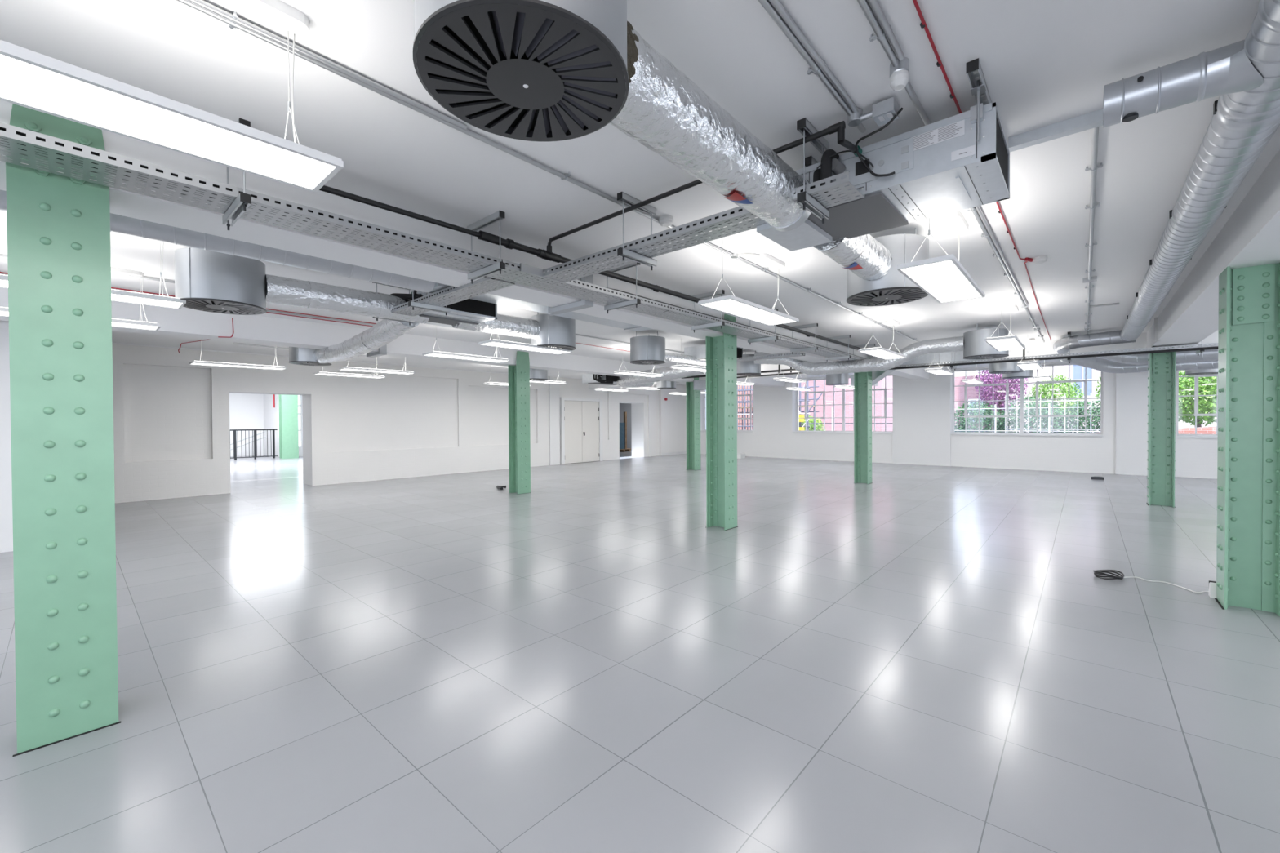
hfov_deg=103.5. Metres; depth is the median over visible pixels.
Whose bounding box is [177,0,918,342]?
conduit
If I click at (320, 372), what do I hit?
pendant light
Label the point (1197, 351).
hanger
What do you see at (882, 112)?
switch box
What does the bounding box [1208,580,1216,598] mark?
socket
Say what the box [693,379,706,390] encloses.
duct
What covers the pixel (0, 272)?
pipe
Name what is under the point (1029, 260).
joint
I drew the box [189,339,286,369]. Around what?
pendant light
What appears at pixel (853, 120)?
junction box
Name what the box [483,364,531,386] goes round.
pendant light
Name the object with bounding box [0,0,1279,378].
ceiling
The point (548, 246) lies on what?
socket
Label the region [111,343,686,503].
wall
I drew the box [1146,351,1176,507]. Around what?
steel column
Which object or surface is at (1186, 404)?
young tree
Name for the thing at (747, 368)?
ceiling vent
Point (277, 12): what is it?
ceiling canopy
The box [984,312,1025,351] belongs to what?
pendant light
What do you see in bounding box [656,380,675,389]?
ceiling vent
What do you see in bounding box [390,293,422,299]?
pipe
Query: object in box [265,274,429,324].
duct
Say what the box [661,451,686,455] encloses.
baseboard
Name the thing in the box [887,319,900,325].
ceiling canopy
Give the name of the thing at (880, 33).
conduit
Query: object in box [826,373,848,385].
ceiling vent
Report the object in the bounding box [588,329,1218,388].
trim
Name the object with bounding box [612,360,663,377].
pendant light
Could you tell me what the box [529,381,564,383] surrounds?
diffuser
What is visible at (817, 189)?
cable tray
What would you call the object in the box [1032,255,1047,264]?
smoke detector
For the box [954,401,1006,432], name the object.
bush
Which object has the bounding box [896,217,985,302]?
pendant light
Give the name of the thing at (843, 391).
window
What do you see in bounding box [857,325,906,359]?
pendant light
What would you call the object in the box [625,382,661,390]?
pendant light
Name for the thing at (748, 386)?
building
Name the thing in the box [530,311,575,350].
ceiling vent
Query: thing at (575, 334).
conduit
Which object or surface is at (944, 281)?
diffuser
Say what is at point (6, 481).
wall
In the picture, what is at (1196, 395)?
window
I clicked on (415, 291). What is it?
drain pipe
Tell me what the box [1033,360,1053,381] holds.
pendant light
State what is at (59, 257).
steel column
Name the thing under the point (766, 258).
ceiling light
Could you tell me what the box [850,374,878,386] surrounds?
duct
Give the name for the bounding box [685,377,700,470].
steel column
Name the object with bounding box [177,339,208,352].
cable
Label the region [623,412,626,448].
leaning board
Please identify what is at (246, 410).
wall
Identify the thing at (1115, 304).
conduit
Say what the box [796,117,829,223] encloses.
hanger
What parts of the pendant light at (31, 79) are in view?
power cord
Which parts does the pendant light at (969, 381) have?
frame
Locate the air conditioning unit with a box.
[761,102,1009,239]
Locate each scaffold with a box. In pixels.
[737,384,753,430]
[799,380,822,430]
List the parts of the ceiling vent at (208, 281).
swirl plate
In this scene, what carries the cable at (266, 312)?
attached to the ceiling at (1043, 63)
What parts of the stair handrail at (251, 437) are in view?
rail, rail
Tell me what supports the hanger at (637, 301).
hanging from the ceiling at (1043, 63)
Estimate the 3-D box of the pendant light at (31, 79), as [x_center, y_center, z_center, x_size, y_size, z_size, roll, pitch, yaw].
[-1.599,-1.197,1.476,0.304,0.520,1.224,0,1,41]
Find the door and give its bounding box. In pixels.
[560,397,602,464]
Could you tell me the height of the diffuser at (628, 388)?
0.017 m
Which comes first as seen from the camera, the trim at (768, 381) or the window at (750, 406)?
the trim at (768, 381)
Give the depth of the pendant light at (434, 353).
7.28 m
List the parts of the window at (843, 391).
sill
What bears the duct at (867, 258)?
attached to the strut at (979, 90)
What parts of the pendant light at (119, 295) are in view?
frame, power cord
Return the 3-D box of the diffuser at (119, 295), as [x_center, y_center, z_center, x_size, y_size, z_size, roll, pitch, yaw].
[-4.028,-0.959,3.546,0.268,0.017,1.188,0,1,41]
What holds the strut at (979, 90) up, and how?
hanging from the ceiling at (1043, 63)
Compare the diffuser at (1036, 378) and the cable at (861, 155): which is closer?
the cable at (861, 155)
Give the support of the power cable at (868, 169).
attached to the strut at (979, 90)
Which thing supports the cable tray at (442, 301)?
on the hanger at (411, 304)
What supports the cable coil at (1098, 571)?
on the floor at (916, 658)
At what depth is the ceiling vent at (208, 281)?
3.95 m
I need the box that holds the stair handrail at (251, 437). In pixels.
[230,431,266,457]
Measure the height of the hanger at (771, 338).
0.426 m
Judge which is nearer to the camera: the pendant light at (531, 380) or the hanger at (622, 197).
the hanger at (622, 197)
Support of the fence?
on the ground
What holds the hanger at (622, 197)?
hanging from the ceiling at (1043, 63)
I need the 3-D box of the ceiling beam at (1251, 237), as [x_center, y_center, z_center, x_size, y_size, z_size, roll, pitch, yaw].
[2.119,-1.330,0.844,0.485,0.380,20.100,0,1,41]
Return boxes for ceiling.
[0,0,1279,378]
[675,359,1060,385]
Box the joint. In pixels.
[1024,257,1032,262]
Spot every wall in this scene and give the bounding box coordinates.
[0,320,13,552]
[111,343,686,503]
[229,393,263,456]
[263,394,279,457]
[298,448,302,456]
[619,403,631,448]
[700,361,1217,479]
[1093,426,1216,434]
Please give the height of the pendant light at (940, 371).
0.520 m
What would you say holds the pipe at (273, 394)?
attached to the wall at (271, 414)
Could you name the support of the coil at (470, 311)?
hanging from the strut
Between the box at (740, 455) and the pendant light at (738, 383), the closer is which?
the pendant light at (738, 383)
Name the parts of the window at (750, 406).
sill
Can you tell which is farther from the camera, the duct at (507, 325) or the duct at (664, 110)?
the duct at (507, 325)
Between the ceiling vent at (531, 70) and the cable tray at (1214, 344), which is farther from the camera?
the cable tray at (1214, 344)
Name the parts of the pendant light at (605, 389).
frame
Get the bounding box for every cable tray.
[0,122,865,360]
[391,275,515,315]
[542,170,864,282]
[737,351,804,361]
[896,342,1217,367]
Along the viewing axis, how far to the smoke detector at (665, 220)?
3.57 m
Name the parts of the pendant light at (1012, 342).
frame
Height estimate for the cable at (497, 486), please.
0.062 m
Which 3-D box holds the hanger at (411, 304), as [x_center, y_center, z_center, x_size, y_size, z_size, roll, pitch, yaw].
[-1.975,-1.282,4.741,0.043,0.423,0.384,0,1,41]
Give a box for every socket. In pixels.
[546,244,551,253]
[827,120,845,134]
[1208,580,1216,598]
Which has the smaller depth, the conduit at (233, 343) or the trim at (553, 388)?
the conduit at (233, 343)
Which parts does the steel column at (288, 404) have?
flange plate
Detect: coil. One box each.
[410,290,497,328]
[582,373,617,385]
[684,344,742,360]
[1093,569,1124,579]
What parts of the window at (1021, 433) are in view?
sill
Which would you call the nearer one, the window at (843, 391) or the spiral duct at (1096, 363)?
the spiral duct at (1096, 363)
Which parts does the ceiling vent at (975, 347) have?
swirl plate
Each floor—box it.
[0,453,1279,852]
[619,448,639,458]
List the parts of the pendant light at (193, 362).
frame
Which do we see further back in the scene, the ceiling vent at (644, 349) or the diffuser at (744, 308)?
the ceiling vent at (644, 349)
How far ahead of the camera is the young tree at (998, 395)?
20.65 m
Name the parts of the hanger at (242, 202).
threaded rod, threaded rod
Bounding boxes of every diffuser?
[0,274,179,298]
[0,280,182,307]
[0,311,157,329]
[1,306,156,323]
[191,363,284,369]
[198,360,278,366]
[315,373,382,377]
[342,368,412,373]
[427,353,505,362]
[482,342,568,353]
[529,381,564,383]
[617,372,659,377]
[628,387,653,389]
[672,366,706,372]
[702,299,795,324]
[776,378,804,382]
[861,349,902,359]
[901,260,981,302]
[925,369,951,374]
[964,380,980,383]
[986,338,1022,351]
[1017,364,1041,369]
[1035,377,1051,380]
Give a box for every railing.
[800,407,892,431]
[1004,392,1100,433]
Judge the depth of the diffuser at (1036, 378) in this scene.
11.69 m
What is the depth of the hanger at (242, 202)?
2.49 m
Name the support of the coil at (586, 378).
attached to the flexible duct at (628, 380)
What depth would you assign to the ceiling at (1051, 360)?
14.99 m
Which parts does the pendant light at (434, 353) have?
frame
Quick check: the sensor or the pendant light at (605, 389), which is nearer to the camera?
the sensor
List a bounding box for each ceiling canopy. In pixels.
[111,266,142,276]
[225,0,309,35]
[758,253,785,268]
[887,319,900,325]
[946,210,968,233]
[1008,304,1018,312]
[1028,337,1035,342]
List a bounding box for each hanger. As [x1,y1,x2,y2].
[222,117,251,230]
[372,281,413,325]
[408,289,450,315]
[466,210,505,284]
[604,262,640,313]
[617,191,657,270]
[691,289,724,332]
[747,308,777,344]
[790,323,817,354]
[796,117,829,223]
[825,334,850,360]
[853,343,875,355]
[1066,331,1071,363]
[1195,340,1204,355]
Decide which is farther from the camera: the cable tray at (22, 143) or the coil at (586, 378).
the coil at (586, 378)
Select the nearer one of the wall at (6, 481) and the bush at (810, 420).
the wall at (6, 481)
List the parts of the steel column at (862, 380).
flange plate, splice plate, web plate, flange plate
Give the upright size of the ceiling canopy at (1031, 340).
0.035 m
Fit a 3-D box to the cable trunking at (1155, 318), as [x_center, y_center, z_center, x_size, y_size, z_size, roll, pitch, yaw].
[7.481,-1.407,7.295,0.065,0.330,0.070,0,1,41]
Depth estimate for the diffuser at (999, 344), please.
6.30 m
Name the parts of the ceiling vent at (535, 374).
swirl plate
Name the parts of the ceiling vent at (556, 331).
swirl plate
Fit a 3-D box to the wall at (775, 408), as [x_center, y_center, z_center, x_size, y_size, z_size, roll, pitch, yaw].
[10.523,-0.243,14.762,23.720,3.300,0.570,0,1,41]
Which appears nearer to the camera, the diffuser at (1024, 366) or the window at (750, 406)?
the diffuser at (1024, 366)
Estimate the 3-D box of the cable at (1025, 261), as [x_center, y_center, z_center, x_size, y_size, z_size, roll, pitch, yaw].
[5.536,-1.544,6.951,0.048,0.012,6.214,0,1,41]
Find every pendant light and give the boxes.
[0,31,343,192]
[0,240,186,308]
[0,273,160,330]
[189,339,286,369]
[313,360,386,377]
[338,360,415,374]
[422,333,510,362]
[478,333,572,354]
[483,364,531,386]
[529,373,566,383]
[594,385,629,391]
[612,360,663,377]
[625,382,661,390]
[668,391,686,395]
[670,359,706,372]
[697,274,799,325]
[737,376,755,385]
[772,364,807,382]
[785,382,811,391]
[834,385,853,388]
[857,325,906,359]
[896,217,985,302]
[924,353,954,374]
[961,372,983,383]
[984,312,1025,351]
[1016,342,1043,369]
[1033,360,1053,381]
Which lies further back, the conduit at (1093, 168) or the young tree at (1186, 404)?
the young tree at (1186, 404)
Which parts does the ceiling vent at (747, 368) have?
swirl plate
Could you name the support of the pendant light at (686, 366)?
hanging from the ceiling at (1043, 63)
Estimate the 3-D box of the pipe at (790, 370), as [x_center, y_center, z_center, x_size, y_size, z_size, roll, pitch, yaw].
[2.480,-1.388,13.249,5.000,0.210,0.648,0,1,41]
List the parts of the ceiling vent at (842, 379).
swirl plate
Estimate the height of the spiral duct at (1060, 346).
0.245 m
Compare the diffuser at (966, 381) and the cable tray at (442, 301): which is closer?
the cable tray at (442, 301)
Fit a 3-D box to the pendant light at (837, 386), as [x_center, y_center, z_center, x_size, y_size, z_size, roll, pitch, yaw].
[6.019,-1.428,14.665,0.304,0.600,1.224,0,1,41]
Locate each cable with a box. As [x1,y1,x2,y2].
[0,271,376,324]
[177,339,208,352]
[217,317,234,337]
[266,311,373,326]
[496,485,506,489]
[576,342,630,351]
[816,150,873,168]
[855,107,902,177]
[912,0,1025,259]
[1024,261,1051,341]
[1124,577,1208,593]
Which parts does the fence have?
fence post, fence rail, fence rail, fence post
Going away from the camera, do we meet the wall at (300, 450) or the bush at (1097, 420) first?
the bush at (1097, 420)
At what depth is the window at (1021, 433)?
14.34 m
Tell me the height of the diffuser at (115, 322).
0.017 m
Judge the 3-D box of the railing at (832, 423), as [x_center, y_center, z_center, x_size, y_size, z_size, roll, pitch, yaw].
[9.455,0.220,22.993,5.800,2.200,0.050,0,1,41]
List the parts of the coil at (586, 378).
insulation panel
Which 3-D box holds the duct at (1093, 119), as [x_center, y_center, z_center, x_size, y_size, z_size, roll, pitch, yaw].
[2.334,-1.460,2.249,1.120,0.055,0.055,0,1,41]
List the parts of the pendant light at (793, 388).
frame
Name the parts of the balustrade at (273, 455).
post, rail, rail, post, post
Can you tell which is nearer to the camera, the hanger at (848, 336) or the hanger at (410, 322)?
the hanger at (410, 322)
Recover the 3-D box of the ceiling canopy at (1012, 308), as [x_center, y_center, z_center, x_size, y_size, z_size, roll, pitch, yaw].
[4.847,-1.532,6.554,0.084,0.035,0.420,0,1,41]
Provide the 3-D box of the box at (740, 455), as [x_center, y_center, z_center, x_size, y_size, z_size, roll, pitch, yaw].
[3.769,1.110,19.053,0.280,0.170,0.350,0,1,41]
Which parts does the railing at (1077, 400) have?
rail, rail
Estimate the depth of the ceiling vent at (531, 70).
1.35 m
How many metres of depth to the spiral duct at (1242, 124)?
2.46 m
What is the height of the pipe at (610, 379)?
0.281 m
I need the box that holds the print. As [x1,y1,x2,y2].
[913,123,961,149]
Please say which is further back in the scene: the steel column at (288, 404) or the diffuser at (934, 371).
the steel column at (288, 404)
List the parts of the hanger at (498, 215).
threaded rod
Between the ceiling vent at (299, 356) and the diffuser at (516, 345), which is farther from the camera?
the ceiling vent at (299, 356)
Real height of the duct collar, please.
0.284 m
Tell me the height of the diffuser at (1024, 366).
0.017 m
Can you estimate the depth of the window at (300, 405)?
21.52 m
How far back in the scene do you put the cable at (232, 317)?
6.57 m
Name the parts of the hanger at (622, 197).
threaded rod, threaded rod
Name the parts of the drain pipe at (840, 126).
outlet arm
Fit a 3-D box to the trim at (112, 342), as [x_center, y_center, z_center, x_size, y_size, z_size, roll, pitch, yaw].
[-9.030,-1.498,9.461,0.030,0.020,18.300,0,1,41]
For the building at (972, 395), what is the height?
4.600 m
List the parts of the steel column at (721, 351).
flange plate, splice plate, web plate, flange plate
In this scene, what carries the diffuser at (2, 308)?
attached to the pendant light at (3, 310)
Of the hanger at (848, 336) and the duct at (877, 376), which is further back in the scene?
the duct at (877, 376)
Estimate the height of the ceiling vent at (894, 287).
0.504 m
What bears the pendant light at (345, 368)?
hanging from the ceiling at (1043, 63)
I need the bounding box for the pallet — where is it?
[619,448,631,452]
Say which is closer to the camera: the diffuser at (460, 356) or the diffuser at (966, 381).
the diffuser at (460, 356)
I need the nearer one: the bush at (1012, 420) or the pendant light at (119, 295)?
the pendant light at (119, 295)
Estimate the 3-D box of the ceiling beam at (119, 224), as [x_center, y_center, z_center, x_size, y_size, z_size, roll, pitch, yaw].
[-4.778,-1.254,0.885,0.367,0.337,9.057,0,1,41]
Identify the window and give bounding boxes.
[297,395,302,448]
[700,385,753,432]
[791,374,892,434]
[950,363,1102,436]
[1177,370,1217,438]
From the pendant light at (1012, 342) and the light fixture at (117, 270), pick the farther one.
the pendant light at (1012, 342)
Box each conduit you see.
[0,254,174,283]
[0,273,375,325]
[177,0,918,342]
[233,342,366,355]
[575,333,684,353]
[758,0,866,133]
[857,0,1044,342]
[1082,126,1102,333]
[1089,302,1119,306]
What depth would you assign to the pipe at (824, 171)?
2.53 m
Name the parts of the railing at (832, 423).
rail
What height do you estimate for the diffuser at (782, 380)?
0.017 m
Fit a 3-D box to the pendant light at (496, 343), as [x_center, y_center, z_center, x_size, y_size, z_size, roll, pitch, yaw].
[-1.429,-1.255,6.436,0.304,0.520,1.224,0,1,41]
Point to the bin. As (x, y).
(800, 415)
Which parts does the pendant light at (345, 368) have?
frame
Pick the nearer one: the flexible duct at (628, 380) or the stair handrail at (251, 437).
the flexible duct at (628, 380)
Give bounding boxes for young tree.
[974,369,1028,432]
[1027,374,1084,431]
[1094,373,1100,410]
[1177,370,1217,427]
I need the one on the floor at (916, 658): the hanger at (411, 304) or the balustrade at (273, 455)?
the balustrade at (273, 455)
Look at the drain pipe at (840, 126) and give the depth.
2.93 m
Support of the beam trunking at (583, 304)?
attached to the beam at (122, 202)
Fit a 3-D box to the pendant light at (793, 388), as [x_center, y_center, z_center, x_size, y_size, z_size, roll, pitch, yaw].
[4.888,-1.431,15.529,0.304,0.600,1.224,0,1,41]
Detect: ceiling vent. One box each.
[174,246,266,315]
[288,346,331,365]
[412,0,628,141]
[529,368,547,380]
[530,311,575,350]
[630,331,665,364]
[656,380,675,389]
[737,351,760,376]
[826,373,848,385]
[846,227,928,306]
[963,327,1008,359]
[988,361,1023,373]
[1002,360,1033,378]
[1185,368,1217,375]
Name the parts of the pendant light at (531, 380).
frame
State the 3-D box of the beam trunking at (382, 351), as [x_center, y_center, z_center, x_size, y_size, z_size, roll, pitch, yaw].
[-4.246,-1.329,8.130,0.541,0.380,0.102,0,1,41]
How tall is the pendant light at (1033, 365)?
0.520 m
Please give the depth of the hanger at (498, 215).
3.58 m
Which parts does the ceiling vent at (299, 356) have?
swirl plate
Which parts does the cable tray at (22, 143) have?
splice plate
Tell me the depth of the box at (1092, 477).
11.78 m
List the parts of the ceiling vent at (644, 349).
swirl plate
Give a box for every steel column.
[5,103,120,756]
[278,394,298,458]
[507,351,531,494]
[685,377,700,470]
[706,314,737,530]
[853,357,872,484]
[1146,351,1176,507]
[1214,262,1279,616]
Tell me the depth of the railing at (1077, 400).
17.93 m
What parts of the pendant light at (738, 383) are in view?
frame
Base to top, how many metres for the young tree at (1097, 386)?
3.904 m
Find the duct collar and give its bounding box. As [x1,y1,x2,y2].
[756,174,832,251]
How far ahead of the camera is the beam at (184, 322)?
7.26 m
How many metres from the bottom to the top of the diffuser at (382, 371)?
0.017 m
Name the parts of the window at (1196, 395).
sill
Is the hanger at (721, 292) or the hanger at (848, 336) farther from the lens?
the hanger at (848, 336)
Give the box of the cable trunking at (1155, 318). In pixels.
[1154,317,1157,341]
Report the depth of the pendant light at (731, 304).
4.29 m
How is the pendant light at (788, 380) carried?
hanging from the ceiling at (1043, 63)
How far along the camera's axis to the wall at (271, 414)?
21.50 m
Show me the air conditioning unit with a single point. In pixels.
(940, 167)
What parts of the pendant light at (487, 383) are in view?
frame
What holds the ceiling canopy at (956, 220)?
attached to the ceiling at (1043, 63)
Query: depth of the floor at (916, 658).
2.86 m
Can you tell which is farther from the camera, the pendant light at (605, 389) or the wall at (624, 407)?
the wall at (624, 407)
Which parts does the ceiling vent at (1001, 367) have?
swirl plate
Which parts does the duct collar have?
collar plate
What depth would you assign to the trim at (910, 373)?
14.50 m
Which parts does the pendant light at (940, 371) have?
frame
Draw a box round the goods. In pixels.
[619,422,625,448]
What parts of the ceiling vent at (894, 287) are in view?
swirl plate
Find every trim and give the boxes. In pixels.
[111,342,508,373]
[548,376,559,465]
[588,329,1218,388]
[737,377,785,386]
[889,367,928,379]
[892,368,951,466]
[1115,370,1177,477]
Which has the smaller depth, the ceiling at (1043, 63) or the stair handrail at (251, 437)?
the ceiling at (1043, 63)
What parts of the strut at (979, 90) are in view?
threaded rod, rod plate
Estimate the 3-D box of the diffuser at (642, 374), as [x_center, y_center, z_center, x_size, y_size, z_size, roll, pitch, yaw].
[-0.016,-1.056,10.205,0.268,0.017,1.188,0,1,41]
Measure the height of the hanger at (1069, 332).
0.498 m
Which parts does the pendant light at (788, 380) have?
frame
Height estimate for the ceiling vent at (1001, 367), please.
0.584 m
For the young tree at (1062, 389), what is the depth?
20.14 m
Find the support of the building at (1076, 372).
on the ground
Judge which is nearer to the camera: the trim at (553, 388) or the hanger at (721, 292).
the hanger at (721, 292)
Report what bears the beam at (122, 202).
attached to the ceiling at (1043, 63)
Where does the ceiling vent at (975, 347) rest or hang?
in the ceiling at (1043, 63)
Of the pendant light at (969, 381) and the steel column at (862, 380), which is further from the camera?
the pendant light at (969, 381)
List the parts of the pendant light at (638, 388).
frame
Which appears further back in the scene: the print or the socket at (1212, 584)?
the socket at (1212, 584)
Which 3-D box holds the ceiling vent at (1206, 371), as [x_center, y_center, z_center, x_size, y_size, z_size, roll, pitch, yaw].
[12.229,-1.426,10.928,0.584,0.584,0.584,0,1,41]
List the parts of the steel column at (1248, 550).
flange plate, web plate, splice plate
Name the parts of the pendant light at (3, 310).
frame, power cord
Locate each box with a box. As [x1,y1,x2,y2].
[737,453,745,458]
[847,107,862,126]
[859,96,899,125]
[1091,475,1103,479]
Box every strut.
[804,155,817,167]
[965,57,991,141]
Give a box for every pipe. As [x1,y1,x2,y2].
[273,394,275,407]
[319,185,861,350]
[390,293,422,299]
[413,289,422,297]
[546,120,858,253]
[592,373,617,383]
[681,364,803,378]
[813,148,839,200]
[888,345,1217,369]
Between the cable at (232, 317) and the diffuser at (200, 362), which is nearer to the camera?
the cable at (232, 317)
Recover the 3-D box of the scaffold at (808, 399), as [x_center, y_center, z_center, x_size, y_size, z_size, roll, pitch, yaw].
[7.101,-1.010,22.310,2.426,4.700,1.060,0,1,41]
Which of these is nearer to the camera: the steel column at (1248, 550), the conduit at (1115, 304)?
the steel column at (1248, 550)
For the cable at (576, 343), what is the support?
attached to the ceiling at (1043, 63)
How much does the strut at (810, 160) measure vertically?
0.260 m
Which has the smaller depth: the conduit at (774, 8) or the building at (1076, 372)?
the conduit at (774, 8)
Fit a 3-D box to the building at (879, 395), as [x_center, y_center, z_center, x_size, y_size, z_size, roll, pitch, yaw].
[10.408,-3.199,37.372,15.200,8.700,4.080,0,1,41]
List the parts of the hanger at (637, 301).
threaded rod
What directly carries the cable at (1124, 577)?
on the floor at (916, 658)
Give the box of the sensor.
[888,57,909,91]
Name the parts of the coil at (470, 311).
insulation panel, casing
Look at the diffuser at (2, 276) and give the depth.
3.71 m
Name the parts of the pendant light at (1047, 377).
frame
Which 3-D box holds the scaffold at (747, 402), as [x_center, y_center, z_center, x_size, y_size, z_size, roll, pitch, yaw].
[3.915,-1.020,24.716,4.600,4.700,1.060,0,1,41]
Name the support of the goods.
on the pallet
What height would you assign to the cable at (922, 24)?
0.018 m
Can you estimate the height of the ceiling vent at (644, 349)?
0.504 m
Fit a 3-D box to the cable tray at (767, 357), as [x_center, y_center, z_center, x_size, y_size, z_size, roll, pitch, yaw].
[1.975,-1.206,8.969,1.900,0.050,0.200,0,1,41]
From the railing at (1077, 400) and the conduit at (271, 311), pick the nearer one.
the conduit at (271, 311)
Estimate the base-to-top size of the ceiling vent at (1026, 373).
0.584 m
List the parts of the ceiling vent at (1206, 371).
swirl plate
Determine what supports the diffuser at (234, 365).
attached to the pendant light at (193, 362)
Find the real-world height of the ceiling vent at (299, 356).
0.504 m
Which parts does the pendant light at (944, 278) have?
frame, power cord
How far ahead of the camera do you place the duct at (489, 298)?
5.52 m
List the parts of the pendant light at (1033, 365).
frame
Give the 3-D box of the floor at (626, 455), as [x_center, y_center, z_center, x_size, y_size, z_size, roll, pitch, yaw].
[-1.512,1.281,22.741,4.880,0.200,6.900,0,1,41]
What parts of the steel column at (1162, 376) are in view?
flange plate, web plate, splice plate, flange plate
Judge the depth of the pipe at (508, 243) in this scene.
3.67 m
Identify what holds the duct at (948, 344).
attached to the duct
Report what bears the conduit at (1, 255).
attached to the ceiling at (1043, 63)
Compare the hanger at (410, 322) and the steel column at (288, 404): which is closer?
the hanger at (410, 322)
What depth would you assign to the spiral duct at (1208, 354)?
8.91 m
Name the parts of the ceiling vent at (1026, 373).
swirl plate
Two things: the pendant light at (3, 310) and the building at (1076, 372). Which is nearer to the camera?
the pendant light at (3, 310)
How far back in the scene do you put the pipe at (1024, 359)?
8.47 m
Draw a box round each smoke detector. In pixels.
[658,214,673,226]
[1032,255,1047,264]
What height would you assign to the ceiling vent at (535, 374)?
0.504 m
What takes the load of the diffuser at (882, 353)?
attached to the pendant light at (879, 352)
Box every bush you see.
[800,415,823,431]
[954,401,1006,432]
[997,395,1068,432]
[1056,399,1100,433]
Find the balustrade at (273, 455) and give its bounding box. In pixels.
[229,428,277,460]
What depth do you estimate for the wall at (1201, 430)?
14.31 m
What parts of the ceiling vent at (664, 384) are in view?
swirl plate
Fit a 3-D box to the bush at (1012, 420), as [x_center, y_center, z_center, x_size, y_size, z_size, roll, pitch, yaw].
[15.065,0.074,19.379,2.232,2.525,1.842,0,1,44]
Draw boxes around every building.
[737,384,752,430]
[800,375,892,431]
[954,374,1006,432]
[1008,364,1216,433]
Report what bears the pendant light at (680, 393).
hanging from the ceiling at (1051, 360)
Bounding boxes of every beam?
[0,99,871,363]
[0,189,435,292]
[0,287,693,382]
[1146,149,1279,349]
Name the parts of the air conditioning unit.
insulation panel, access panel, rail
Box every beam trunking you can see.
[366,344,386,357]
[547,274,593,315]
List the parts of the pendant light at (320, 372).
frame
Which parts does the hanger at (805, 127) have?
threaded rod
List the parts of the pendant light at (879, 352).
frame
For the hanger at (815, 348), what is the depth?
7.70 m
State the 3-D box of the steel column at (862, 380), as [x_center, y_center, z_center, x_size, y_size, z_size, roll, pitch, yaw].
[5.027,-0.120,11.373,0.318,2.830,0.326,0,1,41]
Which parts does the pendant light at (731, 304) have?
frame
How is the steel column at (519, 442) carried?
on the floor at (916, 658)
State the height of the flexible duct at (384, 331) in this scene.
0.417 m
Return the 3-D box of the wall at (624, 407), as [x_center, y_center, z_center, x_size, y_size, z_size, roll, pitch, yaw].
[0.776,-0.359,25.164,4.700,3.000,0.200,0,1,41]
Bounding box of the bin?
[799,414,804,422]
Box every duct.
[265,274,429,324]
[312,319,419,363]
[421,282,652,331]
[452,313,540,338]
[608,20,807,227]
[616,363,706,386]
[665,351,706,365]
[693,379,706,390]
[754,336,964,375]
[813,233,892,280]
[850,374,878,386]
[871,351,987,385]
[1008,108,1102,151]
[1053,330,1136,354]
[1060,356,1217,373]
[1097,349,1217,364]
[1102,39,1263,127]
[1120,0,1279,341]
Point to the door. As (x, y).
(580, 419)
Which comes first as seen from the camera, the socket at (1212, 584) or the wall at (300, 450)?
the socket at (1212, 584)
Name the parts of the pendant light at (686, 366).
frame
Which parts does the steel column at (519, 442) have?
flange plate, splice plate, flange plate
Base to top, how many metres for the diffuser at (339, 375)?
0.017 m
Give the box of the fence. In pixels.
[954,403,1100,433]
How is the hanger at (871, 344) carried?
hanging from the ceiling at (1043, 63)
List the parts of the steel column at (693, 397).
flange plate, splice plate, web plate, flange plate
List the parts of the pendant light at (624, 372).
frame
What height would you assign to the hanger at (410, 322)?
0.423 m

